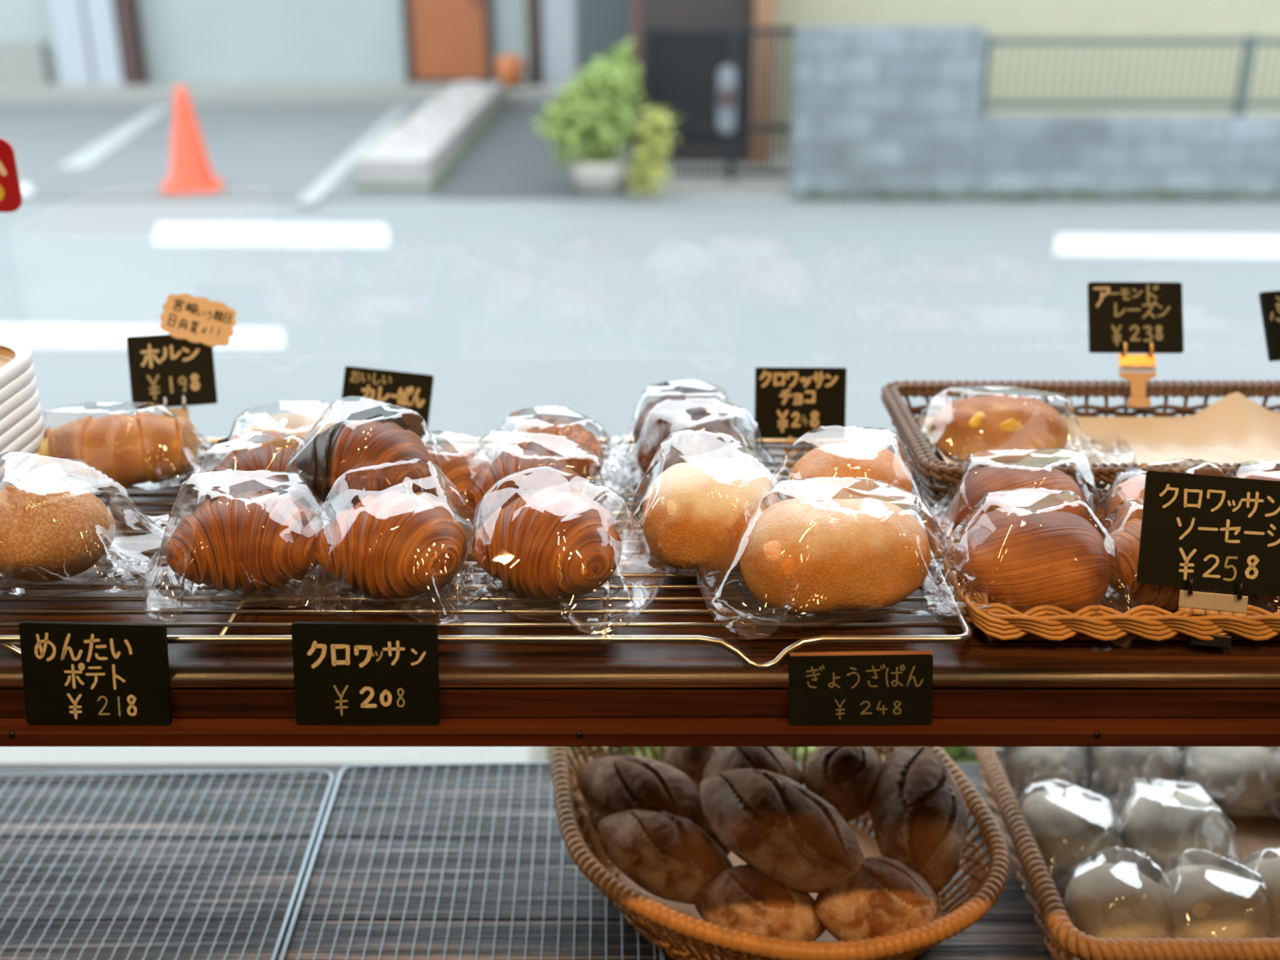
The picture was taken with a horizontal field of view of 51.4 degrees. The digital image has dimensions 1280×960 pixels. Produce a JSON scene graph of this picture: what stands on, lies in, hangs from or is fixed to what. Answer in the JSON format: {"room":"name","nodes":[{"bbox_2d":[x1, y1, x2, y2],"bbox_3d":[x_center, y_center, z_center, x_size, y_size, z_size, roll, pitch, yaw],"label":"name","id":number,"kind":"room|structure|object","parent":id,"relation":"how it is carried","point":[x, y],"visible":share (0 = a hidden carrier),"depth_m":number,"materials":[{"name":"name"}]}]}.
{"room":"food shop","nodes":[
{"label":"food shop","id":0,"kind":"room"},
{"bbox_3d":[0.000,1.739,-0.300,5.200,0.100,4.540,0,22,0],"label":"floor","id":1,"kind":"structure","parent":0,"visible":0},
{"bbox_2d":[0,439,1279,959],"bbox_3d":[0.000,0.511,1.272,2.340,1.000,0.574,0,22,0],"label":"display shelf","id":2,"kind":"object","parent":1,"relation":"on","point":[986,693],"visible":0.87,"depth_m":1.02,"materials":[{"name":"brown wood"}]},
{"bbox_2d":[18,620,172,725],"bbox_3d":[-0.378,0.135,0.925,0.101,0.076,0.017,0,22,0],"label":"price tag","id":3,"kind":"object","parent":2,"relation":"on","point":[99,673],"visible":1,"depth_m":0.92,"materials":[{"name":"paper"}]},
{"bbox_2d":[0,769,334,959],"bbox_3d":[-0.579,0.401,1.256,0.515,0.005,0.437,0,22,0],"label":"wire rack","id":4,"kind":"object","parent":2,"relation":"on","point":[252,773],"visible":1,"depth_m":1.33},
{"bbox_2d":[291,621,439,725],"bbox_3d":[-0.190,0.135,0.925,0.101,0.075,0.017,0,22,0],"label":"price tag","id":5,"kind":"object","parent":2,"relation":"on","point":[367,673],"visible":1,"depth_m":0.92,"materials":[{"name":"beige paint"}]},
{"bbox_2d":[338,365,433,437],"bbox_3d":[-0.252,-0.060,1.313,0.092,0.095,0.048,2,22,4],"label":"price tag","id":6,"kind":"object","parent":2,"relation":"on","point":[413,391],"visible":0.63,"depth_m":1.31,"materials":[{"name":"beige paint"}]},
{"bbox_2d":[279,761,665,959],"bbox_3d":[-0.152,0.393,1.275,0.355,0.005,0.433,0,22,0],"label":"wire rack","id":7,"kind":"object","parent":2,"relation":"on","point":[526,764],"visible":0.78,"depth_m":1.30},
{"bbox_2d":[0,437,972,670],"bbox_3d":[-0.145,0.046,1.117,0.760,0.024,0.413,0,22,0],"label":"cooling rack","id":8,"kind":"object","parent":2,"relation":"on","point":[6,641],"visible":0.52,"depth_m":0.99,"materials":[{"name":"silver metal"}]},
{"bbox_2d":[0,450,182,597],"bbox_3d":[-0.444,0.027,1.012,0.177,0.090,0.146,-4,22,-11],"label":"roll","id":9,"kind":"object","parent":8,"relation":"on","point":[51,530],"visible":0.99,"depth_m":0.99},
{"bbox_2d":[35,401,232,494],"bbox_3d":[-0.460,-0.035,1.190,0.186,0.072,0.114,-5,23,-13],"label":"wrapped horn","id":10,"kind":"object","parent":8,"relation":"on","point":[146,451],"visible":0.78,"depth_m":1.16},
{"bbox_2d":[126,293,236,420],"bbox_3d":[-0.445,-0.104,1.304,0.105,0.145,0.066,-5,23,-13],"label":"price tag","id":11,"kind":"object","parent":8,"relation":"on","point":[176,368],"visible":0.87,"depth_m":1.30,"materials":[{"name":"paper"}]},
{"bbox_2d":[142,468,360,621],"bbox_3d":[-0.290,0.037,0.995,0.170,0.083,0.142,-3,22,-7],"label":"croissant","id":12,"kind":"object","parent":8,"relation":"on","point":[248,542],"visible":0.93,"depth_m":0.97,"materials":[{"name":"food"}]},
{"bbox_2d":[177,430,330,526],"bbox_3d":[-0.314,-0.005,1.108,0.146,0.076,0.126,-8,23,-18],"label":"croissant","id":13,"kind":"object","parent":8,"relation":"on","point":[262,462],"visible":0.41,"depth_m":1.09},
{"bbox_2d":[200,400,346,484],"bbox_3d":[-0.316,-0.035,1.207,0.164,0.058,0.122,-2,22,-4],"label":"bun","id":14,"kind":"object","parent":8,"relation":"on","point":[295,424],"visible":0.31,"depth_m":1.19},
{"bbox_2d":[274,395,460,524],"bbox_3d":[-0.219,-0.011,1.084,0.160,0.101,0.123,6,23,15],"label":"croissant","id":15,"kind":"object","parent":8,"relation":"on","point":[326,456],"visible":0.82,"depth_m":1.05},
{"bbox_2d":[264,458,494,624],"bbox_3d":[-0.187,0.036,0.996,0.160,0.085,0.138,5,23,13],"label":"croissant","id":16,"kind":"object","parent":8,"relation":"on","point":[392,544],"visible":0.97,"depth_m":0.96,"materials":[{"name":"food"}]},
{"bbox_2d":[420,430,493,546],"bbox_3d":[-0.164,-0.003,1.118,0.138,0.065,0.122,12,25,28],"label":"croissant","id":17,"kind":"object","parent":8,"relation":"on","point":[455,466],"visible":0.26,"depth_m":1.09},
{"bbox_2d":[451,429,616,541],"bbox_3d":[-0.091,0.001,1.094,0.150,0.076,0.127,2,22,6],"label":"croissant","id":18,"kind":"object","parent":8,"relation":"on","point":[504,491],"visible":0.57,"depth_m":1.07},
{"bbox_2d":[423,466,666,634],"bbox_3d":[-0.063,0.041,0.987,0.161,0.083,0.147,9,24,20],"label":"croissant","id":19,"kind":"object","parent":8,"relation":"on","point":[548,544],"visible":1,"depth_m":0.96,"materials":[{"name":"food"}]},
{"bbox_2d":[480,405,631,502],"bbox_3d":[-0.078,-0.028,1.181,0.142,0.065,0.121,-2,22,-4],"label":"croissant","id":20,"kind":"object","parent":8,"relation":"on","point":[544,429],"visible":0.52,"depth_m":1.16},
{"bbox_2d":[607,379,764,477],"bbox_3d":[0.042,-0.054,1.242,0.146,0.068,0.122,0,22,0],"label":"croissant","id":21,"kind":"object","parent":8,"relation":"on","point":[668,410],"visible":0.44,"depth_m":1.23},
{"bbox_2d":[603,397,782,502],"bbox_3d":[0.050,-0.029,1.169,0.143,0.076,0.123,7,23,17],"label":"croissant","id":22,"kind":"object","parent":8,"relation":"on","point":[686,445],"visible":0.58,"depth_m":1.15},
{"bbox_2d":[614,430,790,580],"bbox_3d":[0.064,0.013,1.039,0.177,0.095,0.143,5,22,11],"label":"bun","id":23,"kind":"object","parent":8,"relation":"on","point":[693,513],"visible":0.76,"depth_m":1.01,"materials":[{"name":"food"}]},
{"bbox_2d":[697,476,982,639],"bbox_3d":[0.149,0.049,0.970,0.211,0.081,0.135,-2,22,-4],"label":"bun","id":24,"kind":"object","parent":8,"relation":"on","point":[810,556],"visible":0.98,"depth_m":0.95,"materials":[{"name":"food"}]},
{"bbox_2d":[769,426,956,542],"bbox_3d":[0.173,-0.001,1.098,0.167,0.077,0.133,-5,23,-13],"label":"bun","id":25,"kind":"object","parent":8,"relation":"on","point":[824,466],"visible":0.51,"depth_m":1.07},
{"bbox_2d":[550,746,1009,959],"bbox_3d":[0.121,0.324,1.251,0.415,0.150,0.390,0,22,0],"label":"bread basket","id":26,"kind":"object","parent":2,"relation":"on","point":[677,927],"visible":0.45,"depth_m":1.16,"materials":[{"name":"wicker"}]},
{"bbox_2d":[588,808,730,855],"bbox_3d":[0.018,0.327,1.243,0.141,0.058,0.069,11,24,25],"label":"loaf","id":27,"kind":"object","parent":26,"relation":"in","point":[595,818],"visible":0.14,"depth_m":1.24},
{"bbox_2d":[575,755,714,835],"bbox_3d":[0.005,0.299,1.248,0.153,0.068,0.072,13,25,28],"label":"loaf","id":28,"kind":"object","parent":27,"relation":"on","point":[609,785],"visible":0.67,"depth_m":1.23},
{"bbox_2d":[597,808,733,904],"bbox_3d":[0.024,0.336,1.194,0.137,0.066,0.078,7,23,17],"label":"loaf","id":29,"kind":"object","parent":26,"relation":"in","point":[669,856],"visible":0.92,"depth_m":1.17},
{"bbox_2d":[664,746,719,786],"bbox_3d":[0.050,0.267,1.294,0.056,0.056,0.056,10,24,22],"label":"loaf","id":30,"kind":"object","parent":26,"relation":"in","point":[692,762],"visible":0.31,"depth_m":1.27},
{"bbox_2d":[702,746,804,785],"bbox_3d":[0.106,0.278,1.246,0.082,0.067,0.082,-20,30,-41],"label":"loaf","id":31,"kind":"object","parent":26,"relation":"in","point":[776,760],"visible":0.38,"depth_m":1.23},
{"bbox_2d":[693,864,826,942],"bbox_3d":[0.103,0.369,1.151,0.102,0.062,0.089,-7,23,-18],"label":"loaf","id":32,"kind":"object","parent":26,"relation":"in","point":[741,897],"visible":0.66,"depth_m":1.13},
{"bbox_2d":[698,768,864,893],"bbox_3d":[0.123,0.305,1.169,0.167,0.080,0.091,16,27,34],"label":"loaf","id":33,"kind":"object","parent":32,"relation":"on","point":[780,828],"visible":0.99,"depth_m":1.14,"materials":[{"name":"food"}]},
{"bbox_2d":[804,746,880,822],"bbox_3d":[0.190,0.277,1.244,0.072,0.069,0.079,19,29,39],"label":"loaf","id":34,"kind":"object","parent":26,"relation":"in","point":[846,778],"visible":0.65,"depth_m":1.22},
{"bbox_2d":[814,856,938,956],"bbox_3d":[0.201,0.360,1.131,0.096,0.067,0.092,13,25,29],"label":"loaf","id":35,"kind":"object","parent":26,"relation":"in","point":[887,895],"visible":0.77,"depth_m":1.11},
{"bbox_2d":[869,746,968,893],"bbox_3d":[0.253,0.304,1.210,0.090,0.083,0.151,8,23,20],"label":"loaf","id":36,"kind":"object","parent":26,"relation":"in","point":[918,811],"visible":0.83,"depth_m":1.18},
{"bbox_2d":[754,367,846,457],"bbox_3d":[0.157,-0.065,1.300,0.088,0.085,0.034,0,22,1],"label":"price tag","id":37,"kind":"object","parent":2,"relation":"on","point":[790,402],"visible":0.94,"depth_m":1.30,"materials":[{"name":"beige paint"}]},
{"bbox_2d":[787,650,933,725],"bbox_3d":[0.154,0.146,0.930,0.101,0.052,0.019,0,22,0],"label":"price tag","id":38,"kind":"object","parent":2,"relation":"on","point":[863,687],"visible":1,"depth_m":0.93,"materials":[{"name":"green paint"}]},
{"bbox_2d":[880,379,1279,512],"bbox_3d":[0.523,-0.026,1.234,0.571,0.063,0.245,0,22,0],"label":"basket","id":39,"kind":"object","parent":2,"relation":"on","point":[935,473],"visible":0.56,"depth_m":1.32,"materials":[{"name":"wicker"}]},
{"bbox_2d":[915,391,1279,495],"bbox_3d":[0.521,-0.028,1.238,0.494,0.050,0.194,0,22,0],"label":"paper","id":40,"kind":"object","parent":39,"relation":"in","point":[1233,428],"visible":0.29,"depth_m":1.31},
{"bbox_2d":[894,386,1135,473],"bbox_3d":[0.355,-0.054,1.251,0.218,0.070,0.118,1,22,3],"label":"bread","id":41,"kind":"object","parent":40,"relation":"on","point":[1001,425],"visible":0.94,"depth_m":1.23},
{"bbox_2d":[1087,281,1183,408],"bbox_3d":[0.494,-0.134,1.324,0.092,0.115,0.065,0,22,1],"label":"price tag","id":42,"kind":"object","parent":39,"relation":"attached to","point":[1124,318],"visible":1,"depth_m":1.32,"materials":[{"name":"paper"}]},
{"bbox_2d":[1258,290,1279,361],"bbox_3d":[0.673,-0.130,1.337,0.092,0.112,0.064,-5,23,-13],"label":"price tag","id":43,"kind":"object","parent":39,"relation":"in","point":[1269,301],"visible":1,"depth_m":1.33,"materials":[{"name":"beige paint"}]},
{"bbox_2d":[924,506,1279,641],"bbox_3d":[0.511,0.072,1.032,0.558,0.030,0.201,0,22,0],"label":"basket","id":44,"kind":"object","parent":2,"relation":"on","point":[998,621],"visible":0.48,"depth_m":0.94,"materials":[{"name":"wicker"}]},
{"bbox_2d":[915,448,1105,541],"bbox_3d":[0.309,0.016,1.088,0.160,0.079,0.122,-2,22,-6],"label":"pastry","id":45,"kind":"object","parent":44,"relation":"in","point":[966,491],"visible":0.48,"depth_m":1.07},
{"bbox_2d":[920,487,1139,642],"bbox_3d":[0.292,0.054,0.990,0.160,0.083,0.132,3,22,7],"label":"pastry","id":46,"kind":"object","parent":44,"relation":"in","point":[1023,559],"visible":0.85,"depth_m":0.96,"materials":[{"name":"food"}]},
{"bbox_2d":[1087,458,1226,533],"bbox_3d":[0.426,0.021,1.070,0.148,0.083,0.125,1,22,4],"label":"pastry","id":47,"kind":"object","parent":44,"relation":"in","point":[1134,486],"visible":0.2,"depth_m":1.06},
{"bbox_2d":[1095,497,1277,612],"bbox_3d":[0.398,0.054,0.998,0.155,0.076,0.126,5,22,11],"label":"croissant","id":48,"kind":"object","parent":44,"relation":"in","point":[1126,538],"visible":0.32,"depth_m":0.98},
{"bbox_2d":[1136,471,1279,648],"bbox_3d":[0.410,0.059,0.946,0.105,0.115,0.054,4,22,10],"label":"price tag","id":49,"kind":"object","parent":44,"relation":"attached to","point":[1218,533],"visible":1,"depth_m":0.95,"materials":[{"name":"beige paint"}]},
{"bbox_2d":[1223,459,1279,480],"bbox_3d":[0.521,0.021,1.086,0.153,0.072,0.121,-2,22,-5],"label":"pastry","id":50,"kind":"object","parent":44,"relation":"in","point":[1261,475],"visible":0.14,"depth_m":1.08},
{"bbox_2d":[1234,592,1279,611],"bbox_3d":[0.495,0.055,0.999,0.159,0.075,0.127,0,22,0],"label":"pastry","id":51,"kind":"object","parent":44,"relation":"in","point":[1260,601],"visible":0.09,"depth_m":0.98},
{"bbox_2d":[972,746,1279,959],"bbox_3d":[0.639,0.354,1.273,0.583,0.077,0.356,0,22,0],"label":"basket","id":52,"kind":"object","parent":2,"relation":"on","point":[1063,940],"visible":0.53,"depth_m":1.22,"materials":[{"name":"beige wicker"}]},
{"bbox_2d":[997,746,1105,802],"bbox_3d":[0.430,0.288,1.425,0.131,0.068,0.126,0,22,0],"label":"bun","id":53,"kind":"object","parent":52,"relation":"on","point":[1024,766],"visible":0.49,"depth_m":1.39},
{"bbox_2d":[994,778,1142,886],"bbox_3d":[0.422,0.333,1.301,0.130,0.074,0.125,-2,22,-6],"label":"bun","id":54,"kind":"object","parent":52,"relation":"on","point":[1068,826],"visible":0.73,"depth_m":1.28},
{"bbox_2d":[1055,847,1174,938],"bbox_3d":[0.432,0.374,1.199,0.120,0.078,0.121,2,22,6],"label":"bun","id":55,"kind":"object","parent":52,"relation":"in","point":[1103,900],"visible":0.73,"depth_m":1.18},
{"bbox_2d":[1083,746,1199,809],"bbox_3d":[0.523,0.288,1.422,0.126,0.068,0.126,-3,22,-8],"label":"bun","id":56,"kind":"object","parent":52,"relation":"on","point":[1113,767],"visible":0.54,"depth_m":1.39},
{"bbox_2d":[1107,777,1243,879],"bbox_3d":[0.522,0.335,1.294,0.133,0.071,0.126,5,23,13],"label":"bun","id":57,"kind":"object","parent":52,"relation":"on","point":[1165,824],"visible":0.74,"depth_m":1.27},
{"bbox_2d":[1153,848,1279,938],"bbox_3d":[0.514,0.381,1.192,0.130,0.068,0.128,-3,22,-7],"label":"bun","id":58,"kind":"object","parent":52,"relation":"in","point":[1211,901],"visible":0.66,"depth_m":1.17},
{"bbox_2d":[1168,746,1279,819],"bbox_3d":[0.620,0.291,1.391,0.136,0.081,0.126,5,22,11],"label":"bun","id":59,"kind":"object","parent":52,"relation":"on","point":[1246,777],"visible":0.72,"depth_m":1.37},
{"bbox_2d":[1227,845,1279,937],"bbox_3d":[0.596,0.370,1.206,0.135,0.073,0.121,1,22,4],"label":"bun","id":60,"kind":"object","parent":52,"relation":"in","point":[1269,868],"visible":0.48,"depth_m":1.20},
{"bbox_2d":[1266,746,1279,806],"bbox_3d":[0.708,0.300,1.388,0.125,0.073,0.122,-1,22,-4],"label":"bun","id":61,"kind":"object","parent":52,"relation":"in","point":[1277,755],"visible":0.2,"depth_m":1.39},
{"bbox_3d":[-0.647,0.067,1.063,0.261,0.014,0.361,0,22,0],"label":"serving tray","id":62,"kind":"object","parent":2,"relation":"on","visible":0},
{"bbox_3d":[-0.647,0.056,1.058,0.261,0.014,0.361,0,22,0],"label":"serving tray","id":63,"kind":"object","parent":62,"relation":"on","visible":0},
{"bbox_3d":[-0.647,0.045,1.054,0.261,0.015,0.361,0,22,0],"label":"serving tray","id":64,"kind":"object","parent":63,"relation":"on","visible":0},
{"bbox_2d":[13,466,40,485],"bbox_3d":[-0.647,0.034,1.049,0.261,0.014,0.361,0,22,0],"label":"serving tray","id":65,"kind":"object","parent":64,"relation":"on","point":[34,473],"visible":0.19,"depth_m":1.13,"materials":[{"name":"white plastic"}]},
{"bbox_2d":[0,452,39,490],"bbox_3d":[-0.647,0.023,1.045,0.261,0.014,0.361,0,22,0],"label":"serving tray","id":66,"kind":"object","parent":65,"relation":"on","point":[32,461],"visible":0.27,"depth_m":1.11,"materials":[{"name":"white plastic"}]},
{"bbox_2d":[0,426,44,480],"bbox_3d":[-0.647,0.012,1.041,0.261,0.014,0.361,0,22,0],"label":"serving tray","id":67,"kind":"object","parent":66,"relation":"on","point":[13,462],"visible":0.3,"depth_m":1.11,"materials":[{"name":"white plastic"}]},
{"bbox_2d":[0,413,44,465],"bbox_3d":[-0.647,0.002,1.036,0.261,0.014,0.361,0,22,0],"label":"serving tray","id":68,"kind":"object","parent":67,"relation":"on","point":[16,444],"visible":0.34,"depth_m":1.11,"materials":[{"name":"white plastic"}]},
{"bbox_2d":[0,400,42,449],"bbox_3d":[-0.647,-0.009,1.032,0.261,0.014,0.361,0,22,0],"label":"serving tray","id":69,"kind":"object","parent":68,"relation":"on","point":[22,424],"visible":0.34,"depth_m":1.11,"materials":[{"name":"white plastic"}]},
{"bbox_2d":[0,387,39,434],"bbox_3d":[-0.647,-0.020,1.028,0.261,0.014,0.361,0,22,0],"label":"serving tray","id":70,"kind":"object","parent":69,"relation":"on","point":[27,406],"visible":0.36,"depth_m":1.11,"materials":[{"name":"white plastic"}]},
{"bbox_2d":[0,375,37,418],"bbox_3d":[-0.647,-0.031,1.023,0.261,0.014,0.361,0,22,0],"label":"serving tray","id":71,"kind":"object","parent":70,"relation":"on","point":[25,392],"visible":0.38,"depth_m":1.11,"materials":[{"name":"white plastic"}]},
{"bbox_2d":[0,362,35,403],"bbox_3d":[-0.647,-0.042,1.019,0.261,0.014,0.361,0,22,0],"label":"serving tray","id":72,"kind":"object","parent":71,"relation":"on","point":[24,378],"visible":0.52,"depth_m":1.10,"materials":[{"name":"white plastic"}]},
{"bbox_2d":[0,337,33,387],"bbox_3d":[-0.647,-0.053,1.014,0.261,0.014,0.361,0,22,0],"label":"serving tray","id":73,"kind":"object","parent":72,"relation":"on","point":[15,357],"visible":1,"depth_m":1.13,"materials":[{"name":"white plastic"}]},
{"bbox_3d":[0.000,-0.192,1.411,5.400,2.800,0.080,0,22,0],"label":"wall","id":74,"kind":"structure","parent":0,"visible":0},
{"bbox_2d":[0,763,979,764],"bbox_3d":[0.000,-0.258,1.373,5.200,1.410,0.060,0,22,0],"label":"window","id":75,"kind":"structure","parent":74,"relation":"in","point":[0,763],"depth_m":1.65,"materials":[{"name":"clear glass"}]},
{"bbox_2d":[0,137,22,212],"bbox_3d":[-0.681,-0.306,1.339,0.110,0.074,0.004,0,22,0],"label":"sign","id":76,"kind":"object","parent":75,"relation":"attached to","point":[11,197],"visible":1,"depth_m":1.34,"materials":[{"name":"red plastic"}]},
{"label":"outside","id":77,"kind":"structure","parent":0,"visible":0},
{"bbox_2d":[632,154,1279,199],"bbox_3d":[14.975,-3.248,12.844,30.050,0.300,7.750,0,22,0],"label":"ground","id":78,"kind":"structure","parent":77,"point":[683,188],"depth_m":9.66,"materials":[{"name":"concrete"}]},
{"bbox_2d":[628,0,641,190],"bbox_3d":[-0.032,-3.584,9.003,0.089,3.200,0.100,0,22,0],"label":"wooden post","id":79,"kind":"object","parent":78,"relation":"on","point":[634,6],"visible":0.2,"depth_m":9.20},
{"bbox_2d":[643,26,795,181],"bbox_3d":[0.576,-2.647,9.419,1.103,1.052,0.130,0,22,0],"label":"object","id":80,"kind":"object","parent":79,"relation":"attached to","point":[704,75],"visible":0.91,"depth_m":9.40,"materials":[{"name":"black metal"}]},
{"bbox_2d":[626,105,679,200],"bbox_3d":[0.104,-2.236,9.091,0.428,0.652,0.362,-4,22,-11],"label":"leafy plant","id":81,"kind":"object","parent":78,"relation":"on","point":[648,157],"visible":1,"depth_m":9.05,"materials":[{"name":"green plant"}]},
{"bbox_2d":[641,0,776,165],"bbox_3d":[0.482,-4.071,10.209,1.114,3.200,0.420,0,22,0],"label":"entrance","id":82,"kind":"object","parent":78,"relation":"on","point":[655,13],"visible":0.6,"depth_m":10.31,"materials":[{"name":"brown wood"}]},
{"bbox_2d":[788,24,986,198],"bbox_3d":[1.679,-2.525,9.145,1.245,1.130,0.250,0,22,0],"label":"block wall","id":83,"kind":"structure","parent":78,"relation":"on","point":[891,108],"depth_m":9.02,"materials":[{"name":"concrete"}]},
{"bbox_2d":[770,0,1279,154],"bbox_3d":[4.311,-5.861,12.570,7.300,4.750,5.900,0,22,0],"label":"building wall","id":84,"kind":"structure","parent":78,"relation":"on","point":[1001,18],"depth_m":10.84,"materials":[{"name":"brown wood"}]},
{"bbox_2d":[971,115,1279,197],"bbox_3d":[4.401,-2.249,9.251,4.199,0.540,0.200,0,22,0],"label":"wall","id":85,"kind":"structure","parent":78,"relation":"on","point":[1107,154],"depth_m":9.15,"materials":[{"name":"concrete"}]},
{"bbox_2d":[978,35,1279,116],"bbox_3d":[4.403,-2.745,9.051,4.193,0.530,0.060,0,22,0],"label":"metal fence","id":86,"kind":"object","parent":85,"relation":"on","point":[1241,103],"visible":0.95,"depth_m":9.04,"materials":[{"name":"metal"}]},
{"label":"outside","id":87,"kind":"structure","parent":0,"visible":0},
{"bbox_2d":[428,103,596,196],"bbox_3d":[-0.905,-3.011,11.812,1.110,0.023,5.640,0,22,0],"label":"driveway","id":88,"kind":"structure","parent":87,"point":[508,158],"depth_m":10.48,"materials":[{"name":"concrete"}]},
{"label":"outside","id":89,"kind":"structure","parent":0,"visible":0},
{"bbox_2d":[0,746,1273,763],"bbox_3d":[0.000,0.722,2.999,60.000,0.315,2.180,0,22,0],"label":"window ledge","id":90,"kind":"structure","parent":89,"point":[7,754],"depth_m":2.89,"materials":[{"name":"concrete"}]},
{"bbox_2d":[528,746,550,761],"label":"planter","id":91,"kind":"object","parent":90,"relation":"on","point":[535,753],"depth_m":2.39,"materials":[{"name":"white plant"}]},
{"bbox_2d":[613,746,621,755],"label":"planter","id":92,"kind":"object","parent":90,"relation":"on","point":[616,749],"depth_m":2.31,"materials":[{"name":"green plant"}]},
{"bbox_2d":[623,746,631,755],"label":"planter","id":93,"kind":"object","parent":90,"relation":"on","point":[627,750],"depth_m":2.31,"materials":[{"name":"green plant"}]},
{"bbox_2d":[633,746,642,756],"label":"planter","id":94,"kind":"object","parent":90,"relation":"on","point":[637,751],"depth_m":2.24,"materials":[{"name":"green plant"}]},
{"bbox_2d":[644,746,653,759],"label":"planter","id":95,"kind":"object","parent":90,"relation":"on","point":[647,749],"depth_m":2.21,"materials":[{"name":"green plant"}]},
{"bbox_2d":[654,746,664,763],"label":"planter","id":96,"kind":"object","parent":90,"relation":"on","point":[658,751],"depth_m":2.28,"materials":[{"name":"green plant"}]},
{"bbox_2d":[780,746,814,763],"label":"plant","id":97,"kind":"object","parent":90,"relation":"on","point":[789,749],"depth_m":2.29,"materials":[{"name":"green plant"}]},
{"bbox_2d":[941,746,978,763],"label":"plant","id":98,"kind":"object","parent":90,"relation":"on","point":[962,754],"depth_m":2.29,"materials":[{"name":"green plant"}]},
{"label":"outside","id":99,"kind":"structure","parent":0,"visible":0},
{"bbox_2d":[0,200,1279,439],"bbox_3d":[0.000,-0.738,6.631,60.000,0.300,5.650,0,22,0],"label":"road","id":100,"kind":"structure","parent":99,"point":[582,307],"depth_m":6.65,"materials":[{"name":"asphalt"}]},
{"bbox_2d":[0,324,284,347],"bbox_3d":[-2.682,-0.660,6.031,2.249,0.003,0.422,0,22,0],"label":"road marking","id":101,"kind":"object","parent":100,"relation":"on","point":[32,335],"visible":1,"depth_m":6.00,"materials":[{"name":"white paint"}]},
{"bbox_2d":[153,223,388,246],"bbox_3d":[-2.258,-1.493,8.094,1.580,0.003,0.674,0,22,0],"label":"road marking","id":102,"kind":"object","parent":100,"relation":"on","point":[275,234],"visible":1,"depth_m":8.10,"materials":[{"name":"white paint"}]},
{"bbox_2d":[791,185,1279,202],"bbox_3d":[3.131,-1.943,9.152,4.198,0.166,0.171,0,22,0],"label":"weeds","id":103,"kind":"object","parent":100,"relation":"on","point":[1024,196],"visible":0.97,"depth_m":9.14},
{"bbox_2d":[1053,234,1279,257],"bbox_3d":[3.282,-1.369,7.785,1.838,0.003,0.611,1,22,2],"label":"road marking","id":104,"kind":"object","parent":100,"relation":"on","point":[1191,246],"visible":1,"depth_m":7.78,"materials":[{"name":"white paint"}]},
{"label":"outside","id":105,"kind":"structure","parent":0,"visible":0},
{"bbox_2d":[0,104,632,199],"bbox_3d":[-15.025,-3.257,12.840,29.950,0.320,7.750,0,22,0],"label":"ground","id":106,"kind":"structure","parent":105,"point":[259,152],"depth_m":11.23,"materials":[{"name":"asphalt"}]},
{"bbox_2d":[19,183,33,194],"bbox_3d":[-4.639,-2.046,9.402,0.834,0.003,0.520,0,22,0],"label":"road marking","id":107,"kind":"object","parent":106,"relation":"on","point":[25,188],"visible":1,"depth_m":9.42,"materials":[{"name":"white paint"}]},
{"bbox_2d":[55,106,173,168],"bbox_3d":[-4.765,-3.212,12.288,0.239,0.003,4.306,-4,22,-9],"label":"road marking","id":108,"kind":"object","parent":106,"relation":"on","point":[84,159],"visible":1,"depth_m":11.69,"materials":[{"name":"paint"}]},
{"bbox_2d":[161,86,222,194],"bbox_3d":[-3.191,-2.405,9.370,0.400,0.700,0.400,-5,23,-13],"label":"traffic cone","id":109,"kind":"object","parent":106,"relation":"on","point":[190,171],"visible":1,"depth_m":9.32,"materials":[{"name":"orange plastic"}]},
{"bbox_2d":[0,0,579,104],"bbox_3d":[-7.349,-7.954,16.416,13.902,5.750,6.600,0,22,0],"label":"house","id":110,"kind":"structure","parent":106,"relation":"on","point":[52,51],"depth_m":15.04,"materials":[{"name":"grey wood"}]},
{"bbox_2d":[496,55,524,88],"bbox_3d":[-1.440,-4.531,14.779,0.310,0.330,0.310,0,22,0],"label":"flower pot","id":111,"kind":"object","parent":110,"relation":"on","point":[509,68],"visible":0.99,"depth_m":14.67,"materials":[{"name":"ceramic"}]},
{"bbox_2d":[293,106,408,204],"bbox_3d":[-2.392,-2.926,11.582,0.143,0.003,5.762,-1,22,-3],"label":"road marking","id":112,"kind":"object","parent":106,"relation":"on","point":[318,190],"visible":1,"depth_m":10.57,"materials":[{"name":"paint"}]},
{"bbox_2d":[353,81,503,190],"bbox_3d":[-1.735,-3.190,11.907,0.590,0.295,5.430,0,22,0],"label":"concrete curb","id":113,"kind":"structure","parent":106,"relation":"on","point":[420,153],"depth_m":10.31,"materials":[{"name":"concrete"}]},
{"bbox_2d":[531,35,647,195],"bbox_3d":[-0.353,-2.503,9.183,0.813,1.061,0.616,0,22,0],"label":"potted shrub","id":114,"kind":"object","parent":106,"relation":"on","point":[602,173],"visible":1,"depth_m":9.12,"materials":[{"name":"green plant"}]},
{"bbox_2d":[570,155,633,195],"bbox_3d":[-0.267,-2.130,9.355,0.440,0.240,0.440,0,22,0],"label":"pot","id":115,"kind":"object","parent":114,"relation":"attached to","point":[597,175],"depth_m":9.21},
{"bbox_2d":[577,0,629,133],"bbox_3d":[-0.320,-4.581,11.739,0.454,3.000,0.200,0,22,0],"label":"wall","id":116,"kind":"structure","parent":106,"relation":"on","point":[603,24],"depth_m":11.86,"materials":[{"name":"grey paint"}]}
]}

